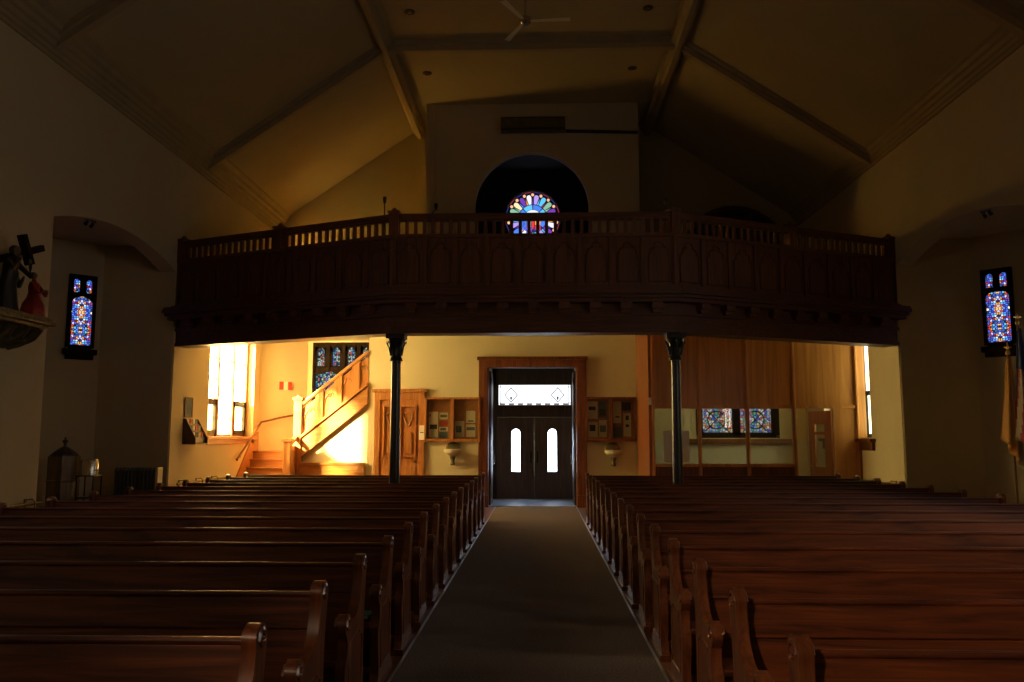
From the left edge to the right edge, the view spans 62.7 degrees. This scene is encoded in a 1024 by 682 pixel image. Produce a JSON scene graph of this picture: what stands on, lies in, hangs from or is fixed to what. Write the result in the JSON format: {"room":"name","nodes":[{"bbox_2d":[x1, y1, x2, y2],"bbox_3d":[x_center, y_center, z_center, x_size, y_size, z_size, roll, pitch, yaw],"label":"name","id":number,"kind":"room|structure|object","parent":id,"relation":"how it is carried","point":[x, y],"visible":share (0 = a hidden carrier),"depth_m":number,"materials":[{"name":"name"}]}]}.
{"room":"church","nodes":[
{"label":"church","id":0,"kind":"room"},
{"bbox_2d":[36,216,159,506],"bbox_3d":[-7.967,0.495,13.718,2.500,5.400,4.350,0,-6,2],"label":"wall","id":1,"kind":"structure","parent":0,"point":[103,405],"depth_m":15.62,"materials":[{"name":"beige paint"}]},
{"bbox_2d":[62,273,97,359],"bbox_3d":[-7.961,-0.443,15.544,0.560,1.575,0.150,6,-9,-43],"label":"window","id":2,"kind":"structure","parent":1,"relation":"in","point":[82,289],"depth_m":15.56,"materials":[{"name":"glass"}]},
{"bbox_2d":[0,20,271,506],"bbox_3d":[-6.732,-1.460,8.890,0.310,8.200,28.900,0,-6,2],"label":"wall","id":3,"kind":"structure","parent":0,"point":[66,151],"depth_m":12.37,"materials":[{"name":"beige paint"}]},
{"bbox_2d":[7,498,42,506],"bbox_3d":[-6.539,2.000,6.680,0.153,0.827,9.300,0,-6,2],"label":"pipes","id":4,"kind":"object","parent":3,"relation":"attached to","point":[25,504],"visible":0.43,"depth_m":11.07,"materials":[{"name":"metal"}]},
{"bbox_2d":[0,306,55,349],"bbox_3d":[-6.234,-0.152,10.226,0.590,0.418,1.380,0,-6,2],"label":"bracket","id":5,"kind":"object","parent":3,"relation":"attached to","point":[18,329],"visible":1,"depth_m":10.43,"materials":[{"name":"wood"}]},
{"bbox_2d":[0,245,31,309],"bbox_3d":[-6.234,-0.774,10.445,0.307,0.866,0.449,0,-6,2],"label":"statue","id":6,"kind":"object","parent":5,"relation":"on","point":[10,267],"visible":0.96,"depth_m":10.35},
{"bbox_2d":[0,234,44,265],"bbox_3d":[-6.223,-1.102,10.501,0.151,0.564,1.059,-1,-7,11],"label":"wooden cross","id":7,"kind":"object","parent":6,"relation":"attached to","point":[27,252],"visible":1,"depth_m":10.66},
{"bbox_2d":[15,271,24,310],"bbox_3d":[-6.364,-0.687,10.677,0.262,0.745,0.246,6,-9,-41],"label":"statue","id":8,"kind":"object","parent":5,"relation":"on","point":[18,283],"visible":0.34,"depth_m":10.70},
{"bbox_2d":[0,306,55,328],"bbox_3d":[-6.234,-0.291,10.242,0.590,0.140,1.380,0,-6,2],"label":"shelf","id":9,"kind":"object","parent":5,"relation":"attached to","point":[12,317],"depth_m":10.31,"materials":[{"name":"wood"}]},
{"bbox_2d":[20,272,47,316],"bbox_3d":[-6.132,-0.593,10.796,0.296,0.584,0.324,6,-9,-45],"label":"statue","id":10,"kind":"object","parent":5,"relation":"on","point":[32,304],"visible":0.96,"depth_m":10.72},
{"bbox_2d":[0,0,289,228],"bbox_3d":[-6.432,-4.573,9.081,0.300,0.570,28.600,0,-6,2],"label":"trim","id":11,"kind":"structure","parent":3,"relation":"attached to","point":[40,22],"depth_m":13.82,"materials":[{"name":"paint"}]},
{"bbox_2d":[184,397,192,417],"bbox_3d":[-6.295,1.295,16.347,0.030,0.400,0.360,0,-6,2],"label":"poster","id":12,"kind":"object","parent":3,"relation":"attached to","point":[188,405],"visible":1,"depth_m":16.33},
{"bbox_2d":[182,419,207,443],"bbox_3d":[-6.177,1.769,16.401,0.260,0.490,0.604,0,-6,2],"label":"rack","id":13,"kind":"object","parent":3,"relation":"attached to","point":[188,437],"visible":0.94,"depth_m":16.11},
{"bbox_2d":[189,423,204,442],"bbox_3d":[-6.202,1.799,16.398,0.208,0.370,0.580,0,-6,2],"label":"pamphlets","id":14,"kind":"object","parent":13,"relation":"attached to","point":[192,439],"depth_m":16.30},
{"bbox_2d":[176,476,225,485],"bbox_3d":[-6.210,3.157,16.909,0.153,0.827,2.700,0,-6,2],"label":"pipes","id":15,"kind":"object","parent":3,"relation":"attached to","point":[212,478],"visible":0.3,"depth_m":16.69,"materials":[{"name":"metal"}]},
{"bbox_2d":[206,345,293,460],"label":"window","id":16,"kind":"structure","parent":3,"relation":"in","point":[230,436],"depth_m":19.18,"materials":[{"name":"white glass"}]},
{"bbox_2d":[53,0,1023,52],"bbox_3d":[0.279,-5.495,11.789,13.450,2.790,0.240,0,-6,2],"label":"trim","id":17,"kind":"structure","parent":3,"relation":"attached to","point":[1000,12],"depth_m":11.77,"materials":[{"name":"paint"}]},
{"bbox_2d":[167,321,489,485],"bbox_3d":[-3.462,1.708,18.571,5.590,4.080,6.150,0,-6,2],"label":"wall","id":18,"kind":"structure","parent":0,"point":[274,363],"depth_m":18.78,"materials":[{"name":"beige paint"}]},
{"bbox_2d":[162,205,911,347],"bbox_3d":[0.505,-0.703,18.122,13.823,2.130,9.330,0,-6,2],"label":"gallery","id":19,"kind":"object","parent":18,"relation":"attached to","point":[635,283],"visible":1,"depth_m":14.05,"materials":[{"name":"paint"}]},
{"bbox_2d":[302,335,637,491],"bbox_3d":[-0.981,2.005,21.201,7.920,4.080,2.700,0,-6,2],"label":"wall","id":20,"kind":"structure","parent":0,"point":[445,366],"depth_m":19.95,"materials":[{"name":"beige paint"}]},
{"bbox_2d":[312,342,368,400],"bbox_3d":[-4.325,1.107,21.536,1.700,2.140,0.130,0,-6,2],"label":"window","id":21,"kind":"structure","parent":20,"relation":"in","point":[329,359],"depth_m":21.59,"materials":[{"name":"glass"}]},
{"bbox_2d":[379,400,418,474],"bbox_3d":[-2.664,2.629,19.779,0.920,2.480,0.088,0,-6,2],"label":"door","id":22,"kind":"structure","parent":20,"relation":"in","point":[409,409],"depth_m":19.82,"materials":[{"name":"brown wood"}]},
{"bbox_2d":[372,389,426,474],"bbox_3d":[-2.665,2.510,19.788,1.300,2.760,0.100,0,-6,2],"label":"trim","id":23,"kind":"structure","parent":20,"relation":"attached to","point":[380,394],"depth_m":19.86,"materials":[{"name":"brown wood"}]},
{"bbox_2d":[424,397,479,441],"bbox_3d":[-1.406,1.848,19.812,1.320,1.040,0.118,0,-6,2],"label":"case","id":24,"kind":"object","parent":20,"relation":"attached to","point":[456,408],"visible":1,"depth_m":19.84,"materials":[{"name":"wood"}]},
{"bbox_2d":[429,412,437,436],"bbox_3d":[-1.854,1.973,19.847,0.220,0.600,0.009,0,-6,2],"label":"notice","id":25,"kind":"object","parent":24,"relation":"attached to","point":[433,416],"visible":1,"depth_m":19.84,"materials":[{"name":"white paper"}]},
{"bbox_2d":[455,421,463,436],"bbox_3d":[-1.235,2.080,19.815,0.220,0.380,0.009,0,-6,2],"label":"notice","id":26,"kind":"object","parent":24,"relation":"attached to","point":[459,425],"visible":1,"depth_m":19.81,"materials":[{"name":"white paper"}]},
{"bbox_2d":[466,424,474,436],"bbox_3d":[-0.975,2.119,19.802,0.220,0.300,0.009,0,-6,2],"label":"notice","id":27,"kind":"object","parent":24,"relation":"attached to","point":[470,428],"visible":1,"depth_m":19.80,"materials":[{"name":"white paper"}]},
{"bbox_2d":[466,411,474,422],"bbox_3d":[-0.975,1.791,19.839,0.220,0.280,0.009,0,-6,2],"label":"notice","id":28,"kind":"object","parent":24,"relation":"attached to","point":[470,415],"visible":1,"depth_m":19.84,"materials":[{"name":"white paper"}]},
{"bbox_2d":[444,442,461,464],"bbox_3d":[-1.389,2.627,19.623,0.420,0.550,0.420,0,-6,2],"label":"holy water font","id":29,"kind":"object","parent":20,"relation":"attached to","point":[452,449],"visible":1,"depth_m":19.60,"materials":[{"name":"metal"}]},
{"bbox_2d":[444,449,461,456],"bbox_3d":[-1.389,2.612,19.625,0.420,0.180,0.420,0,-6,2],"label":"bowl","id":30,"kind":"object","parent":29,"relation":"on","point":[451,452],"depth_m":19.48,"materials":[{"name":"stone"}]},
{"bbox_2d":[489,371,494,504],"bbox_3d":[-0.491,2.354,20.502,0.100,3.170,0.940,0,-6,2],"label":"door","id":31,"kind":"structure","parent":20,"relation":"in","point":[491,455],"depth_m":20.15,"materials":[{"name":"black wood"}]},
{"bbox_2d":[497,417,533,498],"bbox_3d":[0.094,3.078,22.148,0.980,2.120,0.110,0,-6,2],"label":"door","id":32,"kind":"structure","parent":20,"relation":"in","point":[515,435],"depth_m":22.16,"materials":[{"name":"black wood"}]},
{"bbox_2d":[477,356,587,507],"bbox_3d":[0.487,2.133,19.836,2.620,3.520,0.370,0,-6,2],"label":"trim","id":33,"kind":"structure","parent":20,"relation":"attached to","point":[511,362],"depth_m":19.79,"materials":[{"name":"brown wood"}]},
{"bbox_2d":[493,368,573,498],"bbox_3d":[0.570,2.128,22.290,2.170,4.080,0.150,0,-6,2],"label":"trim","id":34,"kind":"structure","parent":20,"relation":"attached to","point":[557,376],"depth_m":22.34,"materials":[{"name":"wood"}]},
{"bbox_2d":[499,385,570,404],"bbox_3d":[0.600,1.438,22.365,1.910,0.630,0.034,0,-6,2],"label":"window","id":35,"kind":"structure","parent":20,"relation":"in","point":[508,394],"depth_m":22.37,"materials":[{"name":"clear glass"}]},
{"bbox_2d":[534,417,572,498],"bbox_3d":[1.093,3.075,22.116,1.000,2.120,0.110,0,-6,2],"label":"door","id":36,"kind":"structure","parent":20,"relation":"in","point":[552,435],"depth_m":22.13,"materials":[{"name":"black wood"}]},
{"bbox_2d":[571,371,576,504],"bbox_3d":[1.488,2.347,20.439,0.100,3.170,0.940,0,-6,2],"label":"door","id":37,"kind":"structure","parent":20,"relation":"in","point":[573,455],"depth_m":20.07,"materials":[{"name":"black wood"}]},
{"bbox_2d":[585,397,636,441],"bbox_3d":[2.317,1.835,19.694,1.190,1.040,0.118,0,-6,2],"label":"case","id":38,"kind":"object","parent":20,"relation":"attached to","point":[609,400],"visible":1,"depth_m":19.69,"materials":[{"name":"wood"}]},
{"bbox_2d":[588,401,597,418],"bbox_3d":[1.899,1.627,19.765,0.230,0.410,0.009,0,-6,2],"label":"notice","id":39,"kind":"object","parent":38,"relation":"attached to","point":[592,405],"visible":1,"depth_m":19.76,"materials":[{"name":"white paper"}]},
{"bbox_2d":[588,422,597,436],"bbox_3d":[1.904,2.079,19.714,0.220,0.360,0.009,0,-6,2],"label":"notice","id":40,"kind":"object","parent":38,"relation":"attached to","point":[592,426],"visible":1,"depth_m":19.71,"materials":[{"name":"white paper"}]},
{"bbox_2d":[598,401,606,417],"bbox_3d":[2.129,1.611,19.760,0.190,0.380,0.009,0,-6,2],"label":"notice","id":41,"kind":"object","parent":38,"relation":"attached to","point":[602,408],"visible":1,"depth_m":19.75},
{"bbox_2d":[599,420,606,436],"bbox_3d":[2.134,2.058,19.709,0.180,0.400,0.009,0,-6,2],"label":"notice","id":42,"kind":"object","parent":38,"relation":"attached to","point":[602,423],"visible":1,"depth_m":19.71,"materials":[{"name":"white paper"}]},
{"bbox_2d":[613,401,620,422],"bbox_3d":[2.469,1.674,19.742,0.190,0.510,0.009,0,-6,2],"label":"notice","id":43,"kind":"object","parent":38,"relation":"attached to","point":[616,404],"visible":1,"depth_m":19.74,"materials":[{"name":"white paper"}]},
{"bbox_2d":[623,413,630,435],"bbox_3d":[2.703,1.966,19.701,0.180,0.540,0.009,0,-6,2],"label":"notice","id":44,"kind":"object","parent":38,"relation":"attached to","point":[626,416],"visible":1,"depth_m":19.70,"materials":[{"name":"white paper"}]},
{"bbox_2d":[605,442,622,465],"bbox_3d":[2.359,2.633,19.502,0.420,0.550,0.420,0,-6,2],"label":"holy water font","id":45,"kind":"object","parent":20,"relation":"attached to","point":[613,450],"visible":1,"depth_m":19.48,"materials":[{"name":"metal"}]},
{"bbox_2d":[605,450,622,457],"bbox_3d":[2.359,2.618,19.504,0.420,0.180,0.420,0,-6,2],"label":"bowl","id":46,"kind":"object","parent":45,"relation":"on","point":[612,453],"depth_m":19.36,"materials":[{"name":"stone"}]},
{"bbox_2d":[363,506,696,681],"bbox_3d":[0.275,2.705,8.345,20.000,0.200,29.200,0,-6,2],"label":"floor","id":47,"kind":"structure","parent":0,"point":[666,666],"depth_m":7.04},
{"bbox_2d":[45,437,80,506],"bbox_3d":[-7.576,2.442,14.164,0.536,1.630,0.536,0,-6,2],"label":"baptismal font","id":48,"kind":"object","parent":47,"relation":"on","point":[63,465],"visible":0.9,"depth_m":14.02,"materials":[{"name":"brown wood"}]},
{"bbox_2d":[75,475,101,500],"bbox_3d":[-7.079,2.742,14.014,0.304,1.000,0.284,0,-6,2],"label":"metal stand","id":49,"kind":"object","parent":47,"relation":"on","point":[83,497],"visible":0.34,"depth_m":13.93,"materials":[{"name":"black metal"}]},
{"bbox_2d":[80,459,98,474],"bbox_3d":[-7.074,2.111,14.080,0.284,0.270,0.291,2,-7,-21],"label":"urn","id":50,"kind":"object","parent":49,"relation":"on","point":[88,466],"visible":0.9,"depth_m":13.97,"materials":[{"name":"metal"}]},
{"bbox_2d":[0,623,266,681],"bbox_3d":[-3.311,1.525,3.005,4.755,0.945,0.600,0,-6,2],"label":"pew","id":51,"kind":"object","parent":47,"relation":"on","point":[23,658],"visible":1,"depth_m":3.17,"materials":[{"name":"brown wood"}]},
{"bbox_2d":[113,467,162,494],"bbox_3d":[-6.795,2.838,15.232,0.810,1.083,0.234,0,-6,2],"label":"radiator","id":52,"kind":"object","parent":47,"relation":"on","point":[139,478],"visible":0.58,"depth_m":15.19,"materials":[{"name":"metal"}]},
{"bbox_2d":[0,580,327,681],"bbox_3d":[-3.281,1.631,3.943,4.755,0.945,0.600,0,-6,2],"label":"pew","id":53,"kind":"object","parent":47,"relation":"on","point":[295,621],"visible":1,"depth_m":4.10,"materials":[{"name":"brown wood"}]},
{"bbox_2d":[0,554,366,681],"bbox_3d":[-3.251,1.737,4.882,4.755,0.945,0.600,0,-6,2],"label":"pew","id":54,"kind":"object","parent":47,"relation":"on","point":[344,631],"visible":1,"depth_m":5.05,"materials":[{"name":"brown wood"}]},
{"bbox_2d":[0,535,394,681],"bbox_3d":[-3.220,1.843,5.821,4.755,0.945,0.600,0,-6,2],"label":"pew","id":55,"kind":"object","parent":47,"relation":"on","point":[377,630],"visible":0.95,"depth_m":5.99,"materials":[{"name":"brown wood"}]},
{"bbox_2d":[0,522,413,655],"bbox_3d":[-3.190,1.949,6.759,4.755,0.945,0.600,0,-6,2],"label":"pew","id":56,"kind":"object","parent":47,"relation":"on","point":[403,537],"visible":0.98,"depth_m":6.94,"materials":[{"name":"brown wood"}]},
{"bbox_2d":[0,512,428,627],"bbox_3d":[-3.160,2.056,7.698,4.755,0.945,0.600,0,-6,2],"label":"pew","id":57,"kind":"object","parent":47,"relation":"on","point":[419,542],"visible":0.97,"depth_m":7.90,"materials":[{"name":"brown wood"}]},
{"bbox_2d":[0,502,440,605],"bbox_3d":[-3.130,2.162,8.636,4.755,0.945,0.600,0,-6,2],"label":"pew","id":58,"kind":"object","parent":47,"relation":"on","point":[433,592],"visible":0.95,"depth_m":8.84,"materials":[{"name":"brown wood"}]},
{"bbox_2d":[46,496,449,587],"bbox_3d":[-3.100,2.268,9.575,4.755,0.945,0.600,0,-6,2],"label":"pew","id":59,"kind":"object","parent":47,"relation":"on","point":[444,578],"visible":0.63,"depth_m":9.79,"materials":[{"name":"brown wood"}]},
{"bbox_2d":[89,491,457,573],"bbox_3d":[-3.070,2.374,10.513,4.755,0.945,0.600,0,-6,2],"label":"pew","id":60,"kind":"object","parent":47,"relation":"on","point":[94,495],"visible":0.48,"depth_m":10.73,"materials":[{"name":"brown wood"}]},
{"bbox_2d":[125,487,464,562],"bbox_3d":[-3.039,2.480,11.452,4.755,0.945,0.600,0,-6,2],"label":"pew","id":61,"kind":"object","parent":47,"relation":"on","point":[460,555],"visible":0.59,"depth_m":11.66,"materials":[{"name":"brown wood"}]},
{"bbox_2d":[236,350,369,476],"bbox_3d":[-3.973,2.052,19.923,4.440,3.700,2.780,0,-6,2],"label":"staircase","id":62,"kind":"structure","parent":47,"relation":"on","point":[331,408],"depth_m":19.91,"materials":[{"name":"brown wood"}]},
{"bbox_2d":[156,483,469,552],"bbox_3d":[-3.009,2.586,12.390,4.755,0.945,0.600,0,-6,2],"label":"pew","id":63,"kind":"object","parent":47,"relation":"on","point":[159,486],"visible":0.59,"depth_m":12.60,"materials":[{"name":"brown wood"}]},
{"bbox_2d":[182,480,474,543],"bbox_3d":[-2.979,2.692,13.329,4.755,0.945,0.600,0,-6,2],"label":"pew","id":64,"kind":"object","parent":47,"relation":"on","point":[185,482],"visible":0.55,"depth_m":13.54,"materials":[{"name":"brown wood"}]},
{"bbox_2d":[205,477,478,536],"bbox_3d":[-2.949,2.799,14.267,4.755,0.945,0.600,0,-6,2],"label":"pew","id":65,"kind":"object","parent":47,"relation":"on","point":[208,479],"visible":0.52,"depth_m":14.49,"materials":[{"name":"brown wood"}]},
{"bbox_2d":[226,474,482,529],"bbox_3d":[-2.919,2.905,15.206,4.755,0.945,0.600,0,-6,2],"label":"pew","id":66,"kind":"object","parent":47,"relation":"on","point":[228,476],"visible":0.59,"depth_m":15.43,"materials":[{"name":"brown wood"}]},
{"bbox_2d":[244,472,485,524],"bbox_3d":[-2.889,3.011,16.145,4.755,0.945,0.600,0,-6,2],"label":"pew","id":67,"kind":"object","parent":47,"relation":"on","point":[246,474],"visible":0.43,"depth_m":16.35,"materials":[{"name":"brown wood"}]},
{"bbox_2d":[386,334,406,482],"bbox_3d":[-1.918,1.549,13.782,0.342,3.320,0.342,0,-6,2],"label":"column","id":68,"kind":"structure","parent":47,"relation":"on","point":[396,343],"depth_m":13.78,"materials":[{"name":"metal"}]},
{"bbox_2d":[387,506,669,681],"bbox_3d":[0.163,2.467,7.217,1.890,0.020,24.900,0,-6,2],"label":"carpet","id":69,"kind":"object","parent":47,"relation":"on","point":[534,597],"visible":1,"depth_m":7.61,"materials":[{"name":"carpet"}]},
{"bbox_2d":[489,499,576,506],"bbox_3d":[0.517,4.018,20.895,2.120,0.012,2.240,0,-6,2],"label":"entrance mat","id":70,"kind":"object","parent":47,"relation":"on","point":[496,502],"visible":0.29,"depth_m":20.82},
{"bbox_2d":[664,333,685,483],"bbox_3d":[2.679,1.532,13.636,0.342,3.320,0.342,0,-6,2],"label":"column","id":71,"kind":"structure","parent":47,"relation":"on","point":[674,342],"depth_m":13.64,"materials":[{"name":"metal"}]},
{"bbox_2d":[585,473,840,524],"bbox_3d":[3.836,2.981,15.881,4.875,0.945,0.600,0,-6,2],"label":"pew","id":72,"kind":"object","parent":47,"relation":"on","point":[837,475],"visible":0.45,"depth_m":16.10,"materials":[{"name":"brown wood"}]},
{"bbox_2d":[588,475,859,530],"bbox_3d":[3.806,2.874,14.938,4.875,0.945,0.600,0,-6,2],"label":"pew","id":73,"kind":"object","parent":47,"relation":"on","point":[856,477],"visible":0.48,"depth_m":15.16,"materials":[{"name":"brown wood"}]},
{"bbox_2d":[591,478,880,537],"bbox_3d":[3.776,2.768,13.994,4.875,0.945,0.600,0,-6,2],"label":"pew","id":74,"kind":"object","parent":47,"relation":"on","point":[593,480],"visible":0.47,"depth_m":14.21,"materials":[{"name":"brown wood"}]},
{"bbox_2d":[595,481,905,544],"bbox_3d":[3.745,2.661,13.051,4.875,0.945,0.600,0,-6,2],"label":"pew","id":75,"kind":"object","parent":47,"relation":"on","point":[901,484],"visible":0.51,"depth_m":13.27,"materials":[{"name":"brown wood"}]},
{"bbox_2d":[636,335,866,478],"bbox_3d":[5.153,1.709,18.583,4.510,4.080,2.175,0,-6,2],"label":"wall","id":76,"kind":"structure","parent":47,"relation":"on","point":[716,373],"depth_m":17.64,"materials":[{"name":"brown wood"}]},
{"bbox_2d":[663,431,689,461],"bbox_3d":[3.437,2.197,17.556,0.540,0.640,0.008,0,-6,2],"label":"sheet","id":77,"kind":"object","parent":76,"relation":"attached to","point":[667,435],"visible":0.71,"depth_m":17.55,"materials":[{"name":"white paper"}]},
{"bbox_2d":[808,411,833,475],"bbox_3d":[6.594,2.571,17.879,0.140,2.150,0.820,2,-7,-13],"label":"door","id":78,"kind":"structure","parent":76,"relation":"in","point":[814,417],"depth_m":17.89,"materials":[{"name":"brown wood"}]},
{"bbox_2d":[599,484,933,553],"bbox_3d":[3.715,2.554,12.107,4.875,0.945,0.600,0,-6,2],"label":"pew","id":79,"kind":"object","parent":47,"relation":"on","point":[929,488],"visible":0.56,"depth_m":12.33,"materials":[{"name":"brown wood"}]},
{"bbox_2d":[604,488,966,563],"bbox_3d":[3.685,2.448,11.164,4.875,0.945,0.600,0,-6,2],"label":"pew","id":80,"kind":"object","parent":47,"relation":"on","point":[961,492],"visible":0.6,"depth_m":11.38,"materials":[{"name":"brown wood"}]},
{"bbox_2d":[610,492,1006,575],"bbox_3d":[3.655,2.341,10.220,4.875,0.945,0.600,0,-6,2],"label":"pew","id":81,"kind":"object","parent":47,"relation":"on","point":[1000,498],"visible":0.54,"depth_m":10.44,"materials":[{"name":"brown wood"}]},
{"bbox_2d":[617,498,1023,590],"bbox_3d":[3.624,2.234,9.277,4.875,0.945,0.600,0,-6,2],"label":"pew","id":82,"kind":"object","parent":47,"relation":"on","point":[622,581],"visible":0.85,"depth_m":9.50,"materials":[{"name":"brown wood"}]},
{"bbox_2d":[625,505,1023,608],"bbox_3d":[3.594,2.127,8.333,4.875,0.945,0.600,0,-6,2],"label":"pew","id":83,"kind":"object","parent":47,"relation":"on","point":[631,596],"visible":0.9,"depth_m":8.56,"materials":[{"name":"brown wood"}]},
{"bbox_2d":[636,513,1023,631],"bbox_3d":[3.563,2.021,7.390,4.875,0.945,0.600,0,-6,2],"label":"pew","id":84,"kind":"object","parent":47,"relation":"on","point":[645,611],"visible":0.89,"depth_m":7.63,"materials":[{"name":"brown wood"}]},
{"bbox_2d":[650,524,1023,661],"bbox_3d":[3.533,1.914,6.446,4.875,0.945,0.600,0,-6,2],"label":"pew","id":85,"kind":"object","parent":47,"relation":"on","point":[661,605],"visible":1,"depth_m":6.69,"materials":[{"name":"brown wood"}]},
{"bbox_2d":[667,538,1023,681],"bbox_3d":[3.503,1.807,5.503,4.875,0.945,0.600,0,-6,2],"label":"pew","id":86,"kind":"object","parent":47,"relation":"on","point":[682,601],"visible":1,"depth_m":5.75,"materials":[{"name":"brown wood"}]},
{"bbox_2d":[692,558,1023,681],"bbox_3d":[3.473,1.701,4.559,4.875,0.945,0.600,0,-6,2],"label":"pew","id":87,"kind":"object","parent":47,"relation":"on","point":[714,654],"visible":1,"depth_m":4.82,"materials":[{"name":"brown wood"}]},
{"bbox_2d":[728,587,1023,681],"bbox_3d":[3.442,1.594,3.616,4.875,0.945,0.600,0,-6,2],"label":"pew","id":88,"kind":"object","parent":47,"relation":"on","point":[761,628],"visible":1,"depth_m":3.88,"materials":[{"name":"brown wood"}]},
{"bbox_2d":[787,634,1023,681],"bbox_3d":[3.412,1.487,2.672,4.875,0.945,0.600,0,-6,2],"label":"pew","id":89,"kind":"object","parent":47,"relation":"on","point":[807,663],"visible":1,"depth_m":2.96,"materials":[{"name":"brown wood"}]},
{"bbox_2d":[1000,343,1023,503],"bbox_3d":[6.362,1.431,10.650,0.294,2.850,0.228,0,-6,2],"label":"flag","id":90,"kind":"object","parent":47,"relation":"on","point":[1007,433],"visible":0.83,"depth_m":10.65,"materials":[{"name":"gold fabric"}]},
{"bbox_2d":[1013,313,1023,441],"bbox_3d":[6.264,1.213,10.144,0.337,3.170,0.228,0,-6,2],"label":"flag","id":91,"kind":"object","parent":47,"relation":"on","point":[1019,416],"visible":1,"depth_m":10.19,"materials":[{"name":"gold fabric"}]},
{"bbox_2d":[425,102,639,233],"bbox_3d":[0.532,-2.922,21.680,5.190,5.580,2.760,0,-6,2],"label":"wall","id":92,"kind":"structure","parent":0,"point":[465,144],"depth_m":20.55,"materials":[{"name":"beige paint"}]},
{"bbox_2d":[501,116,564,133],"bbox_3d":[0.511,-5.276,20.489,1.560,0.350,0.255,0,-6,2],"label":"air conditioner","id":93,"kind":"object","parent":92,"relation":"attached to","point":[556,124],"visible":1,"depth_m":20.38,"materials":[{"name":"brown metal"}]},
{"bbox_2d":[566,129,637,133],"bbox_3d":[2.184,-5.105,20.486,1.744,0.126,0.085,0,-6,2],"label":"drain pipe","id":94,"kind":"object","parent":92,"relation":"attached to","point":[567,130],"visible":1,"depth_m":20.45,"materials":[{"name":"black metal"}]},
{"bbox_2d":[476,155,588,233],"bbox_3d":[0.547,-2.519,21.774,4.870,4.800,2.480,0,-6,2],"label":"wall","id":95,"kind":"structure","parent":0,"point":[515,174],"depth_m":23.13,"materials":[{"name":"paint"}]},
{"bbox_2d":[501,187,563,232],"bbox_3d":[0.568,-3.357,22.996,1.760,1.760,0.140,0,-6,2],"label":"window","id":96,"kind":"structure","parent":95,"relation":"in","point":[530,199],"depth_m":23.02,"materials":[{"name":"multicoloured glass"}]},
{"bbox_2d":[49,0,1023,214],"bbox_3d":[0.190,-5.780,9.005,14.550,2.990,29.200,0,-6,2],"label":"ceiling","id":97,"kind":"structure","parent":0,"point":[223,67],"depth_m":16.44,"materials":[{"name":"paint"}]},
{"bbox_2d":[500,0,569,40],"bbox_3d":[0.451,-6.160,15.738,1.277,0.480,1.557,0,-6,2],"label":"ceiling fan","id":98,"kind":"object","parent":97,"relation":"hanging from","point":[524,20],"visible":1,"depth_m":15.66,"materials":[{"name":"paint"}]},
{"bbox_2d":[206,35,870,171],"bbox_3d":[0.453,-4.883,17.202,13.450,2.790,0.240,0,-6,2],"label":"beam","id":99,"kind":"structure","parent":97,"relation":"attached to","point":[649,42],"depth_m":17.23,"materials":[{"name":"paint"}]},
{"bbox_2d":[284,126,797,498],"bbox_3d":[0.634,-0.835,22.427,14.350,10.000,1.400,0,-6,2],"label":"wall","id":100,"kind":"structure","parent":0,"point":[688,183],"depth_m":22.12,"materials":[{"name":"paint"}]},
{"bbox_2d":[358,0,425,138],"bbox_3d":[-2.883,-7.011,9.243,0.360,0.290,28.600,0,-6,2],"label":"beam","id":101,"kind":"structure","parent":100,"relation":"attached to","point":[372,9],"depth_m":18.08,"materials":[{"name":"paint"}]},
{"bbox_2d":[640,0,701,135],"bbox_3d":[3.143,-7.032,9.052,0.360,0.290,28.600,0,-6,2],"label":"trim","id":102,"kind":"structure","parent":100,"relation":"attached to","point":[688,9],"depth_m":18.03,"materials":[{"name":"paint"}]},
{"bbox_2d":[687,206,783,244],"bbox_3d":[5.742,-2.124,21.636,2.740,2.785,0.125,0,-6,2],"label":"window","id":103,"kind":"structure","parent":100,"relation":"in","point":[733,212],"depth_m":21.73,"materials":[{"name":"glass"}]},
{"bbox_2d":[636,320,906,487],"bbox_3d":[4.468,1.691,18.419,5.650,4.080,5.750,0,-6,2],"label":"wall","id":104,"kind":"structure","parent":0,"point":[886,463],"depth_m":16.53,"materials":[{"name":"beige paint"}]},
{"bbox_2d":[637,440,808,475],"bbox_3d":[5.187,3.237,20.884,4.320,1.560,0.060,0,-6,2],"label":"trim","id":105,"kind":"structure","parent":104,"relation":"attached to","point":[711,453],"depth_m":20.90,"materials":[{"name":"paint"}]},
{"bbox_2d":[689,409,791,443],"bbox_3d":[5.676,1.591,21.054,2.500,1.950,0.340,0,-6,2],"label":"window","id":106,"kind":"structure","parent":104,"relation":"in","point":[716,423],"depth_m":21.09,"materials":[{"name":"multicoloured glass"}]},
{"bbox_2d":[818,346,875,450],"bbox_3d":[7.369,1.046,18.323,0.440,2.620,3.100,0,-6,2],"label":"window","id":107,"kind":"structure","parent":104,"relation":"in","point":[864,443],"depth_m":17.73,"materials":[{"name":"white glass"}]},
{"bbox_2d":[798,44,1023,487],"bbox_3d":[7.121,-1.510,8.450,0.310,8.200,28.900,0,-6,2],"label":"wall","id":108,"kind":"structure","parent":0,"point":[967,160],"depth_m":14.35,"materials":[{"name":"beige paint"}]},
{"bbox_2d":[789,4,1023,226],"bbox_3d":[6.812,-4.710,8.671,0.300,0.570,28.600,0,-6,2],"label":"trim","id":109,"kind":"structure","parent":108,"relation":"attached to","point":[1001,43],"depth_m":14.39,"materials":[{"name":"paint"}]},
{"bbox_2d":[913,205,1023,503],"bbox_3d":[8.691,0.410,13.418,2.520,5.500,4.500,0,-6,2],"label":"wall","id":110,"kind":"structure","parent":0,"point":[961,389],"depth_m":15.46,"materials":[{"name":"beige paint"}]},
{"bbox_2d":[980,266,1015,357],"bbox_3d":[8.838,-0.523,15.282,0.150,1.615,0.600,6,-9,-43],"label":"window","id":111,"kind":"structure","parent":110,"relation":"in","point":[997,294],"depth_m":15.30,"materials":[{"name":"glass"}]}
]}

